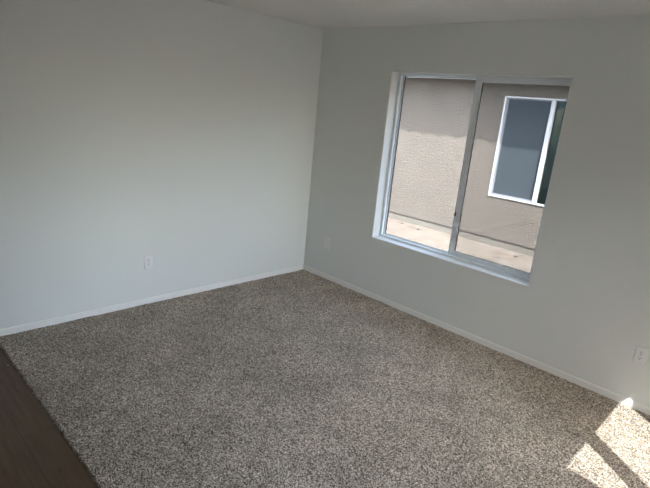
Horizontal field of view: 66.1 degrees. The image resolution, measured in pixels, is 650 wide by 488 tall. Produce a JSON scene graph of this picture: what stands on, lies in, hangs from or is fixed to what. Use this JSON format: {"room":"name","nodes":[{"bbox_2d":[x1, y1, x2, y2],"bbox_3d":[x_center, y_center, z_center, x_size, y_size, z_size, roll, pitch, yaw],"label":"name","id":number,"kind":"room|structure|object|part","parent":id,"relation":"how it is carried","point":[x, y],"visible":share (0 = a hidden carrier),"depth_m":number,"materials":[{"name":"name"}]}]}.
{"room":"empty living room","nodes":[
{"label":"empty living room","id":0,"kind":"room"},
{"bbox_2d":[0,347,98,487],"bbox_3d":[-0.615,1.301,2.033,4.550,0.188,5.600,20,21,42],"label":"floor","id":1,"kind":"structure","parent":0,"point":[34,453],"depth_m":2.47,"materials":[{"name":"brown wood"}]},
{"bbox_2d":[0,269,649,487],"bbox_3d":[0.342,1.034,2.948,4.550,0.024,2.906,20,21,42],"label":"carpet","id":2,"kind":"object","parent":1,"relation":"on","point":[302,378],"visible":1,"depth_m":3.07,"materials":[{"name":"grey carpet"}]},
{"bbox_2d":[0,0,322,328],"bbox_3d":[-2.215,-0.504,3.200,0.160,2.740,5.760,20,21,42],"label":"wall","id":3,"kind":"structure","parent":0,"point":[180,133],"depth_m":3.86,"materials":[{"name":"white paint"}]},
{"bbox_2d":[144,255,152,268],"bbox_3d":[-1.456,0.148,4.123,0.011,0.117,0.072,20,21,42],"label":"wall outlet","id":4,"kind":"object","parent":3,"relation":"attached to","point":[148,259],"visible":1,"depth_m":4.12,"materials":[{"name":"white plastic"}]},
{"bbox_2d":[0,265,303,335],"bbox_3d":[-2.202,0.611,3.506,0.012,0.060,5.600,20,21,42],"label":"baseboard","id":5,"kind":"structure","parent":3,"relation":"attached to","point":[43,323],"depth_m":4.12,"materials":[{"name":"white paint"}]},
{"bbox_2d":[204,0,649,29],"bbox_3d":[-0.379,-1.190,1.341,4.550,0.100,5.600,20,21,42],"label":"ceiling","id":6,"kind":"structure","parent":0,"point":[321,14],"depth_m":3.52,"materials":[{"name":"white paint"}]},
{"bbox_2d":[304,14,649,406],"bbox_3d":[1.528,-0.290,3.706,4.870,2.740,0.160,20,21,42],"label":"wall","id":7,"kind":"structure","parent":0,"point":[583,309],"depth_m":3.59,"materials":[{"name":"white paint"}]},
{"bbox_2d":[324,237,329,249],"bbox_3d":[0.019,-0.003,5.157,0.076,0.120,0.008,20,21,42],"label":"wall plate","id":8,"kind":"object","parent":7,"relation":"attached to","point":[327,240],"visible":1,"depth_m":5.15,"materials":[{"name":"white plastic"}]},
{"bbox_2d":[406,76,475,79],"bbox_3d":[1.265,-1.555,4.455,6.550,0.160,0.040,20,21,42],"label":"trim","id":9,"kind":"structure","parent":7,"relation":"attached to","point":[406,76],"depth_m":4.62,"materials":[{"name":"white plastic"}]},
{"bbox_2d":[379,73,571,281],"bbox_3d":[1.142,-0.608,4.117,1.551,1.524,0.099,20,21,42],"label":"window","id":10,"kind":"structure","parent":7,"relation":"in","point":[480,79],"depth_m":4.10,"materials":[{"name":"white plastic"}]},
{"bbox_3d":[1.388,-0.516,3.855,0.746,1.448,0.021,20,21,42],"label":"sash frame","id":11,"kind":"part","parent":10,"relation":"part of","materials":[{"name":"white plastic"}]},
{"bbox_2d":[303,265,649,414],"bbox_3d":[1.363,0.825,3.952,4.526,0.060,0.012,20,21,42],"label":"baseboard","id":12,"kind":"structure","parent":7,"relation":"attached to","point":[616,397],"depth_m":3.94,"materials":[{"name":"white paint"}]},
{"bbox_2d":[633,345,649,365],"bbox_3d":[2.049,0.724,3.243,0.072,0.117,0.011,20,21,42],"label":"wall outlet","id":13,"kind":"object","parent":7,"relation":"attached to","point":[641,353],"visible":1,"depth_m":3.24,"materials":[{"name":"white plastic"}]},
{"label":"outside","id":14,"kind":"structure","parent":0,"visible":0},
{"bbox_2d":[386,217,532,272],"bbox_3d":[1.501,0.179,7.282,80.000,0.300,85.000,20,21,42],"label":"ground","id":15,"kind":"structure","parent":14,"point":[426,236],"depth_m":7.48,"materials":[{"name":"beige concrete"}]},
{"bbox_2d":[388,77,568,256],"bbox_3d":[3.735,-2.231,8.742,18.000,4.452,5.000,20,21,42],"label":"neighboring house","id":16,"kind":"structure","parent":15,"relation":"on","point":[518,128],"depth_m":7.62,"materials":[{"name":"beige paint"}]}
]}

